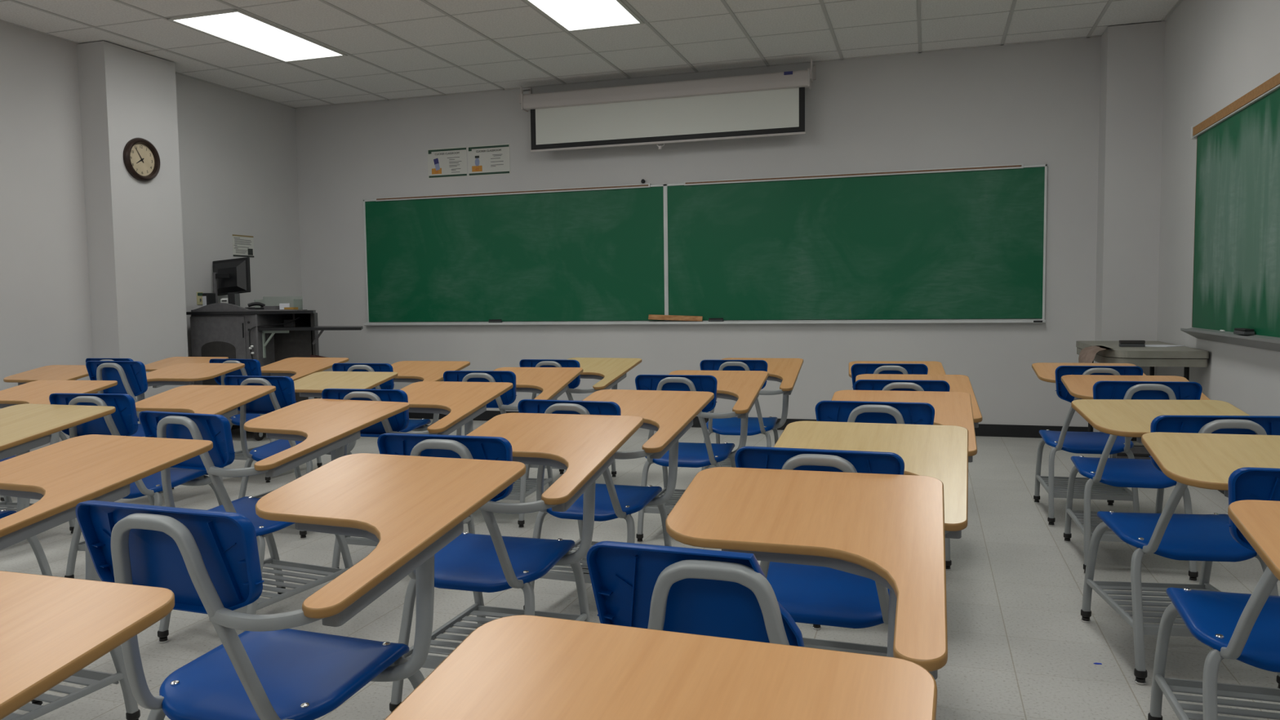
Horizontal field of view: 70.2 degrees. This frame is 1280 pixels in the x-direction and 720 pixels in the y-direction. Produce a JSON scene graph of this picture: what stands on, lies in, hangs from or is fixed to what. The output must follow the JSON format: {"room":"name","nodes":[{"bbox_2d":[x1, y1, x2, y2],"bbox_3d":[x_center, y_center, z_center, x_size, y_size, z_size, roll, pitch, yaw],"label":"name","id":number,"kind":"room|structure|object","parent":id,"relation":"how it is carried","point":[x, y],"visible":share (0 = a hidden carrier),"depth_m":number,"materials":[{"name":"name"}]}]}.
{"room":"classroom","nodes":[
{"label":"classroom","id":0,"kind":"room"},
{"bbox_2d":[76,40,188,423],"bbox_3d":[-3.936,-0.828,7.129,0.268,3.071,0.663,0,4,18],"label":"wall pillar","id":1,"kind":"structure","parent":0,"point":[135,230],"depth_m":6.92,"materials":[{"name":"white paint"}]},
{"bbox_2d":[123,137,160,181],"bbox_3d":[-3.813,-1.537,6.989,0.039,0.330,0.330,0,4,18],"label":"wall clock","id":2,"kind":"object","parent":1,"relation":"attached to","point":[141,159],"visible":1,"depth_m":6.99,"materials":[{"name":"brown metal"}]},
{"bbox_2d":[0,21,302,455],"bbox_3d":[-5.185,-0.595,3.790,0.120,3.079,11.370,0,4,18],"label":"wall","id":3,"kind":"structure","parent":0,"point":[237,154],"depth_m":6.74,"materials":[{"name":"white paint"}]},
{"bbox_2d":[196,292,203,304],"bbox_3d":[-3.817,-0.535,7.907,0.012,0.110,0.072,0,4,18],"label":"wall plate","id":4,"kind":"object","parent":3,"relation":"attached to","point":[199,295],"visible":0.81,"depth_m":7.90,"materials":[{"name":"beige plastic"}]},
{"bbox_2d":[231,425,239,429],"bbox_3d":[-3.663,0.573,8.422,0.012,0.098,1.773,0,4,18],"label":"baseboard","id":5,"kind":"structure","parent":3,"relation":"attached to","point":[233,427],"depth_m":8.32,"materials":[{"name":"black rubber"}]},
{"bbox_2d":[231,234,253,257],"bbox_3d":[-3.659,-1.051,8.405,0.004,0.200,0.270,0,4,18],"label":"notice","id":6,"kind":"object","parent":3,"relation":"attached to","point":[242,245],"visible":1,"depth_m":8.40,"materials":[{"name":"grey paper"}]},
{"bbox_2d":[247,248,253,255],"bbox_3d":[-3.631,-1.007,8.491,0.001,0.060,0.065,0,4,18],"label":"picture","id":7,"kind":"object","parent":6,"relation":"on","point":[250,251],"depth_m":8.49,"materials":[{"name":"grey paper"}]},
{"bbox_2d":[0,0,1182,108],"bbox_3d":[-1.510,-2.137,2.519,7.870,0.086,11.610,0,4,18],"label":"ceiling","id":8,"kind":"structure","parent":0,"point":[394,49],"depth_m":6.69,"materials":[{"name":"tile"}]},
{"bbox_2d":[166,8,347,62],"bbox_3d":[-2.752,-2.353,6.665,0.586,0.011,1.195,0,4,18],"label":"recessed light","id":9,"kind":"object","parent":8,"relation":"in","point":[234,26],"visible":1,"depth_m":6.59,"materials":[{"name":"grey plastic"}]},
{"bbox_2d":[524,0,644,31],"bbox_3d":[-0.427,-2.333,5.931,0.586,0.011,1.195,0,4,18],"label":"recessed light","id":10,"kind":"object","parent":8,"relation":"in","point":[571,15],"visible":1,"depth_m":6.18,"materials":[{"name":"white plastic"}]},
{"bbox_2d":[0,418,1279,719],"bbox_3d":[-1.470,1.022,2.728,7.870,0.100,11.610,0,4,18],"label":"floor","id":11,"kind":"structure","parent":0,"point":[1020,647],"depth_m":3.43,"materials":[{"name":"tile"}]},
{"bbox_2d":[0,364,88,501],"bbox_3d":[-3.729,0.415,5.575,0.531,0.790,0.799,0,4,14],"label":"chair","id":12,"kind":"object","parent":11,"relation":"on","point":[56,372],"visible":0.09,"depth_m":5.68,"materials":[{"name":"grey paint"}]},
{"bbox_2d":[0,403,115,576],"bbox_3d":[-2.338,0.556,3.184,0.532,0.790,0.799,1,4,18],"label":"chair","id":13,"kind":"object","parent":11,"relation":"on","point":[24,428],"visible":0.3,"depth_m":3.29,"materials":[{"name":"grey paint"}]},
{"bbox_2d":[0,379,117,534],"bbox_3d":[-2.993,0.487,4.354,0.531,0.790,0.799,0,4,13],"label":"chair","id":14,"kind":"object","parent":11,"relation":"on","point":[37,392],"visible":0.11,"depth_m":4.52,"materials":[{"name":"grey paint"}]},
{"bbox_2d":[0,570,174,719],"bbox_3d":[-0.969,0.687,0.944,0.531,0.790,0.799,0,4,18],"label":"chair","id":15,"kind":"object","parent":11,"relation":"on","point":[52,628],"visible":1,"depth_m":1.14,"materials":[{"name":"grey paint"}]},
{"bbox_2d":[0,434,213,719],"bbox_3d":[-1.556,0.605,2.294,0.531,0.790,0.799,1,4,20],"label":"chair","id":16,"kind":"object","parent":11,"relation":"on","point":[64,474],"visible":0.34,"depth_m":2.35,"materials":[{"name":"grey paint"}]},
{"bbox_2d":[85,356,228,421],"bbox_3d":[-3.340,0.358,6.359,0.532,0.790,0.799,0,4,16],"label":"chair","id":17,"kind":"object","parent":11,"relation":"on","point":[165,362],"visible":0.06,"depth_m":6.54,"materials":[{"name":"grey paint"}]},
{"bbox_2d":[48,385,275,577],"bbox_3d":[-2.021,0.502,3.945,0.532,0.790,0.799,0,4,13],"label":"chair","id":18,"kind":"object","parent":11,"relation":"on","point":[224,400],"visible":0.43,"depth_m":3.84,"materials":[{"name":"grey paint"}]},
{"bbox_2d":[85,360,244,489],"bbox_3d":[-2.785,0.398,5.342,0.553,0.832,0.795,0,4,16],"label":"chair","id":19,"kind":"object","parent":11,"relation":"on","point":[132,379],"visible":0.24,"depth_m":5.04,"materials":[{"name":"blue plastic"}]},
{"bbox_2d":[138,398,409,643],"bbox_3d":[-1.257,0.539,3.234,0.531,0.790,0.799,1,4,24],"label":"chair","id":20,"kind":"object","parent":11,"relation":"on","point":[323,426],"visible":0.52,"depth_m":3.11,"materials":[{"name":"grey paint"}]},
{"bbox_2d":[186,302,362,440],"bbox_3d":[-2.897,0.079,7.791,1.675,1.148,0.831,0,4,18],"label":"desk","id":21,"kind":"object","parent":11,"relation":"on","point":[233,331],"visible":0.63,"depth_m":7.55,"materials":[{"name":"grey laminate"}]},
{"bbox_2d":[202,293,215,306],"bbox_3d":[-3.645,-0.491,7.708,0.060,0.150,0.092,1,4,26],"label":"speaker","id":22,"kind":"object","parent":21,"relation":"on","point":[207,298],"visible":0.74,"depth_m":7.67},
{"bbox_2d":[200,341,235,385],"bbox_3d":[-3.498,0.109,7.576,0.350,0.530,0.004,0,4,18],"label":"vent","id":23,"kind":"object","parent":21,"relation":"attached to","point":[208,348],"depth_m":7.57,"materials":[{"name":"metal"}]},
{"bbox_2d":[220,297,228,303],"bbox_3d":[-3.495,-0.472,7.736,0.110,0.105,0.082,0,4,18],"label":"card","id":24,"kind":"object","parent":21,"relation":"on","point":[223,300],"visible":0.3,"depth_m":7.70,"materials":[{"name":"white paper"}]},
{"bbox_2d":[212,257,250,302],"bbox_3d":[-3.590,-0.663,7.921,0.374,0.464,0.204,0,4,10],"label":"computer monitor","id":25,"kind":"object","parent":21,"relation":"on","point":[232,275],"visible":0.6,"depth_m":7.94,"materials":[{"name":"black plastic"}]},
{"bbox_2d":[227,292,239,306],"bbox_3d":[-3.401,-0.489,7.632,0.062,0.150,0.090,-1,4,3],"label":"speaker","id":26,"kind":"object","parent":21,"relation":"on","point":[233,298],"visible":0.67,"depth_m":7.59},
{"bbox_2d":[244,302,265,309],"bbox_3d":[-3.259,-0.452,7.663,0.173,0.068,0.140,0,4,18],"label":"desk phone","id":27,"kind":"object","parent":21,"relation":"on","point":[254,304],"visible":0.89,"depth_m":7.63,"materials":[{"name":"black plastic"}]},
{"bbox_2d":[260,306,279,309],"bbox_3d":[-3.122,-0.440,7.705,0.140,0.035,0.080,0,4,18],"label":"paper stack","id":28,"kind":"object","parent":21,"relation":"on","point":[264,307],"visible":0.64,"depth_m":7.67,"materials":[{"name":"grey paper"}]},
{"bbox_2d":[253,296,302,309],"bbox_3d":[-3.093,-0.486,7.795,0.400,0.115,0.115,0,4,18],"label":"acrylic tray","id":29,"kind":"object","parent":21,"relation":"on","point":[294,301],"visible":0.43,"depth_m":7.84,"materials":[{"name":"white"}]},
{"bbox_2d":[279,303,289,309],"bbox_3d":[-2.989,-0.449,7.662,0.090,0.055,0.008,0,4,12],"label":"card","id":30,"kind":"object","parent":21,"relation":"on","point":[282,306],"visible":0.64,"depth_m":7.66,"materials":[{"name":"white paper"}]},
{"bbox_2d":[284,306,297,310],"bbox_3d":[-2.872,-0.423,7.501,0.090,0.022,0.060,0,4,18],"label":"notepad","id":31,"kind":"object","parent":21,"relation":"on","point":[287,308],"visible":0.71,"depth_m":7.47,"materials":[{"name":"brown"}]},
{"bbox_2d":[257,325,362,330],"bbox_3d":[-2.622,-0.263,7.517,0.990,0.022,0.440,0,4,18],"label":"shelf","id":32,"kind":"object","parent":21,"relation":"attached to","point":[260,327],"depth_m":7.37,"materials":[{"name":"black wood"}]},
{"bbox_2d":[208,357,348,483],"bbox_3d":[-2.386,0.364,6.092,0.532,0.790,0.799,1,4,18],"label":"chair","id":33,"kind":"object","parent":11,"relation":"on","point":[296,368],"visible":0.24,"depth_m":6.06,"materials":[{"name":"grey paint"}]},
{"bbox_2d":[75,453,525,719],"bbox_3d":[-0.635,0.620,1.893,0.532,0.790,0.799,1,4,20],"label":"chair","id":34,"kind":"object","parent":11,"relation":"on","point":[413,507],"visible":0.97,"depth_m":1.74,"materials":[{"name":"grey paint"}]},
{"bbox_2d":[223,371,397,539],"bbox_3d":[-1.670,0.447,4.713,0.532,0.790,0.799,0,4,16],"label":"chair","id":35,"kind":"object","parent":11,"relation":"on","point":[313,385],"visible":0.44,"depth_m":4.55,"materials":[{"name":"grey paint"}]},
{"bbox_2d":[332,360,470,446],"bbox_3d":[-1.427,0.389,5.537,0.531,0.790,0.799,0,4,15],"label":"chair","id":36,"kind":"object","parent":11,"relation":"on","point":[411,371],"visible":0.23,"depth_m":5.53,"materials":[{"name":"grey paint"}]},
{"bbox_2d":[321,381,513,568],"bbox_3d":[-0.941,0.486,3.982,0.531,0.790,0.799,0,4,16],"label":"chair","id":37,"kind":"object","parent":11,"relation":"on","point":[462,402],"visible":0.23,"depth_m":3.89,"materials":[{"name":"grey paint"}]},
{"bbox_2d":[377,413,643,712],"bbox_3d":[-0.343,0.563,2.697,0.531,0.790,0.799,0,4,17],"label":"chair","id":38,"kind":"object","parent":11,"relation":"on","point":[584,446],"visible":0.64,"depth_m":2.61,"materials":[{"name":"grey paint"}]},
{"bbox_2d":[443,367,582,528],"bbox_3d":[-0.654,0.424,4.861,0.532,0.790,0.799,0,4,13],"label":"chair","id":39,"kind":"object","parent":11,"relation":"on","point":[551,383],"visible":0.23,"depth_m":4.71,"materials":[{"name":"grey paint"}]},
{"bbox_2d":[519,357,641,478],"bbox_3d":[-0.351,0.368,5.649,0.532,0.790,0.799,1,4,19],"label":"chair","id":40,"kind":"object","parent":11,"relation":"on","point":[611,371],"visible":0.23,"depth_m":5.54,"materials":[{"name":"grey paint"}]},
{"bbox_2d":[517,389,714,609],"bbox_3d":[-0.066,0.509,3.464,0.531,0.790,0.799,1,4,20],"label":"chair","id":41,"kind":"object","parent":11,"relation":"on","point":[671,414],"visible":0.56,"depth_m":3.33,"materials":[{"name":"grey paint"}]},
{"bbox_2d":[384,614,937,719],"bbox_3d":[-0.069,0.693,0.687,0.531,0.790,0.799,1,4,20],"label":"chair","id":42,"kind":"object","parent":11,"relation":"on","point":[520,667],"visible":1,"depth_m":0.95,"materials":[{"name":"beige wood"}]},
{"bbox_2d":[635,369,768,542],"bbox_3d":[0.319,0.438,4.468,0.531,0.790,0.799,0,4,16],"label":"chair","id":43,"kind":"object","parent":11,"relation":"on","point":[744,387],"visible":0.66,"depth_m":4.27,"materials":[{"name":"grey paint"}]},
{"bbox_2d":[699,357,803,470],"bbox_3d":[0.675,0.369,5.428,0.532,0.790,0.799,0,4,15],"label":"chair","id":44,"kind":"object","parent":11,"relation":"on","point":[786,371],"visible":0.62,"depth_m":5.26,"materials":[{"name":"grey paint"}]},
{"bbox_2d":[586,466,947,679],"bbox_3d":[0.271,0.632,1.646,0.531,0.776,0.799,0,4,18],"label":"chair","id":45,"kind":"object","parent":11,"relation":"on","point":[887,530],"visible":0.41,"depth_m":1.58,"materials":[{"name":"grey paint"}]},
{"bbox_2d":[734,421,968,656],"bbox_3d":[0.579,0.572,2.396,0.531,0.790,0.799,1,4,20],"label":"chair","id":46,"kind":"object","parent":11,"relation":"on","point":[811,594],"visible":0.3,"depth_m":2.30,"materials":[{"name":"grey paint"}]},
{"bbox_2d":[812,390,977,629],"bbox_3d":[0.933,0.506,3.319,0.531,0.790,0.799,0,4,18],"label":"chair","id":47,"kind":"object","parent":11,"relation":"on","point":[883,406],"visible":0.14,"depth_m":3.04,"materials":[{"name":"grey paint"}]},
{"bbox_2d":[848,360,946,390],"bbox_3d":[1.409,0.389,4.998,0.531,0.790,0.799,0,4,13],"label":"chair","id":48,"kind":"object","parent":11,"relation":"on","point":[855,367],"visible":0.09,"depth_m":4.67,"materials":[{"name":"grey paint"}]},
{"bbox_2d":[853,373,982,570],"bbox_3d":[1.221,0.452,4.082,0.531,0.790,0.799,0,4,15],"label":"chair","id":49,"kind":"object","parent":11,"relation":"on","point":[892,382],"visible":0.16,"depth_m":3.77,"materials":[{"name":"grey paint"}]},
{"bbox_2d":[1031,362,1146,526],"bbox_3d":[2.335,0.398,4.679,0.531,0.790,0.799,0,4,15],"label":"chair","id":50,"kind":"object","parent":11,"relation":"on","point":[1078,442],"visible":0.68,"depth_m":4.49,"materials":[{"name":"grey paint"}]},
{"bbox_2d":[1109,440,1151,459],"bbox_3d":[3.214,0.609,5.912,0.280,0.185,0.260,0,4,18],"label":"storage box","id":51,"kind":"object","parent":11,"relation":"on","point":[1138,448],"visible":0.06,"depth_m":5.79,"materials":[{"name":"grey plastic"}]},
{"bbox_2d":[1061,374,1210,582],"bbox_3d":[2.130,0.453,3.892,0.532,0.790,0.799,0,4,16],"label":"chair","id":52,"kind":"object","parent":11,"relation":"on","point":[1115,472],"visible":0.58,"depth_m":3.71,"materials":[{"name":"grey paint"}]},
{"bbox_2d":[1075,341,1208,457],"bbox_3d":[3.303,0.295,6.098,0.543,0.785,1.290,0,4,18],"label":"folding table","id":53,"kind":"object","parent":11,"relation":"on","point":[1185,357],"visible":0.52,"depth_m":5.51,"materials":[{"name":"plastic"}]},
{"bbox_2d":[1078,345,1113,363],"bbox_3d":[2.877,0.009,5.766,0.160,0.175,0.500,0,4,18],"label":"folded cloth","id":54,"kind":"object","parent":53,"relation":"hanging from","point":[1086,355],"visible":0.78,"depth_m":5.73,"materials":[{"name":"beige fabric"}]},
{"bbox_2d":[1119,340,1145,346],"bbox_3d":[3.196,-0.107,5.919,0.144,0.042,0.052,1,4,19],"label":"eraser","id":55,"kind":"object","parent":53,"relation":"on","point":[1122,343],"visible":1,"depth_m":5.89,"materials":[{"name":"grey fabric"}]},
{"bbox_2d":[1145,344,1184,346],"bbox_3d":[3.406,-0.093,5.954,0.270,0.004,0.230,0,4,18],"label":"paper sheet","id":56,"kind":"object","parent":53,"relation":"on","point":[1146,345],"visible":0.82,"depth_m":5.93,"materials":[{"name":"white paper"}]},
{"bbox_2d":[1071,399,1279,688],"bbox_3d":[1.746,0.524,2.896,0.532,0.790,0.799,0,4,9],"label":"chair","id":57,"kind":"object","parent":11,"relation":"on","point":[1207,539],"visible":0.53,"depth_m":2.81,"materials":[{"name":"grey paint"}]},
{"bbox_2d":[1141,431,1279,719],"bbox_3d":[1.505,0.581,2.081,0.532,0.790,0.799,0,4,17],"label":"chair","id":58,"kind":"object","parent":11,"relation":"on","point":[1245,628],"visible":0.98,"depth_m":2.13,"materials":[{"name":"grey paint"}]},
{"bbox_2d":[1227,499,1279,580],"bbox_3d":[1.204,0.639,1.254,0.531,0.790,0.799,0,4,18],"label":"chair","id":59,"kind":"object","parent":11,"relation":"on","point":[1258,521],"visible":1,"depth_m":1.56,"materials":[{"name":"grey paint"}]},
{"bbox_2d":[294,36,1101,426],"bbox_3d":[0.238,-0.948,8.089,7.870,3.079,0.120,0,4,18],"label":"wall","id":60,"kind":"structure","parent":0,"point":[1032,103],"depth_m":7.69,"materials":[{"name":"white paint"}]},
{"bbox_2d":[427,146,467,178],"bbox_3d":[-1.820,-1.863,8.609,0.416,0.282,0.005,0,4,18],"label":"poster","id":61,"kind":"object","parent":60,"relation":"attached to","point":[442,162],"visible":1,"depth_m":8.61,"materials":[{"name":"grey paper"}]},
{"bbox_2d":[433,158,439,170],"bbox_3d":[-1.928,-1.856,8.643,0.069,0.117,0.002,0,4,18],"label":"picture","id":62,"kind":"object","parent":61,"relation":"on","point":[436,161],"depth_m":8.64,"materials":[{"name":"blue paper"}]},
{"bbox_2d":[467,143,510,176],"bbox_3d":[-1.407,-1.860,8.479,0.430,0.282,0.005,0,4,18],"label":"poster","id":63,"kind":"object","parent":60,"relation":"attached to","point":[488,159],"visible":1,"depth_m":8.48,"materials":[{"name":"grey paper"}]},
{"bbox_2d":[519,59,816,152],"bbox_3d":[0.190,-2.133,7.833,2.587,0.653,0.236,0,4,18],"label":"projection screen","id":64,"kind":"object","parent":60,"relation":"attached to","point":[772,104],"visible":1,"depth_m":7.73,"materials":[{"name":"grey fabric"}]},
{"bbox_2d":[363,164,1047,325],"bbox_3d":[0.223,-0.932,7.996,6.146,1.237,0.066,0,4,18],"label":"chalkboard","id":65,"kind":"object","parent":60,"relation":"attached to","point":[964,244],"visible":1,"depth_m":7.85,"materials":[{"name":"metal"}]},
{"bbox_2d":[488,319,502,322],"bbox_3d":[-1.354,-0.364,8.525,0.130,0.030,0.027,0,4,18],"label":"eraser","id":66,"kind":"object","parent":65,"relation":"on","point":[490,320],"visible":1,"depth_m":8.51,"materials":[{"name":"grey fabric"}]},
{"bbox_2d":[648,314,702,321],"bbox_3d":[0.310,-0.369,7.997,0.491,0.063,0.017,0,4,18],"label":"ruler","id":67,"kind":"object","parent":65,"relation":"on","point":[676,317],"visible":1,"depth_m":7.99,"materials":[{"name":"brown wood"}]},
{"bbox_2d":[363,318,1045,325],"bbox_3d":[0.231,-0.332,8.037,6.146,0.034,0.063,0,4,18],"label":"chalk tray","id":68,"kind":"object","parent":65,"relation":"on","point":[371,322],"depth_m":8.04,"materials":[{"name":"metal"}]},
{"bbox_2d":[708,318,723,321],"bbox_3d":[0.658,-0.348,7.890,0.130,0.030,0.027,0,4,18],"label":"eraser","id":69,"kind":"object","parent":65,"relation":"on","point":[709,319],"visible":1,"depth_m":7.88,"materials":[{"name":"grey fabric"}]},
{"bbox_2d":[408,410,1093,438],"bbox_3d":[0.062,0.542,8.180,7.262,0.098,0.012,0,4,18],"label":"baseboard","id":70,"kind":"structure","parent":60,"relation":"attached to","point":[988,430],"depth_m":7.30,"materials":[{"name":"black rubber"}]},
{"bbox_2d":[1093,21,1164,431],"bbox_3d":[3.647,-0.902,6.810,0.378,3.071,0.288,0,4,18],"label":"wall pillar","id":71,"kind":"structure","parent":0,"point":[1132,55],"depth_m":6.66,"materials":[{"name":"white paint"}]},
{"bbox_2d":[1155,0,1279,416],"bbox_3d":[2.205,-0.534,1.457,0.120,3.079,11.370,0,4,18],"label":"wall","id":72,"kind":"structure","parent":0,"point":[1216,52],"depth_m":5.62,"materials":[{"name":"white paint"}]},
{"bbox_2d":[1180,72,1279,351],"bbox_3d":[2.921,-0.682,4.080,0.095,1.319,3.512,0,4,18],"label":"chalkboard","id":73,"kind":"object","parent":72,"relation":"attached to","point":[1236,282],"visible":1,"depth_m":4.85,"materials":[{"name":"green"}]},
{"bbox_2d":[1180,327,1279,351],"bbox_3d":[2.910,-0.056,4.064,0.095,0.072,3.390,0,4,18],"label":"chalk tray","id":74,"kind":"object","parent":73,"relation":"on","point":[1265,340],"depth_m":4.73,"materials":[{"name":"silver metal"}]},
{"bbox_2d":[1233,328,1254,334],"bbox_3d":[3.105,-0.147,4.684,0.048,0.030,0.170,0,4,18],"label":"eraser","id":75,"kind":"object","parent":73,"relation":"on","point":[1237,331],"visible":1,"depth_m":4.62,"materials":[{"name":"grey fabric"}]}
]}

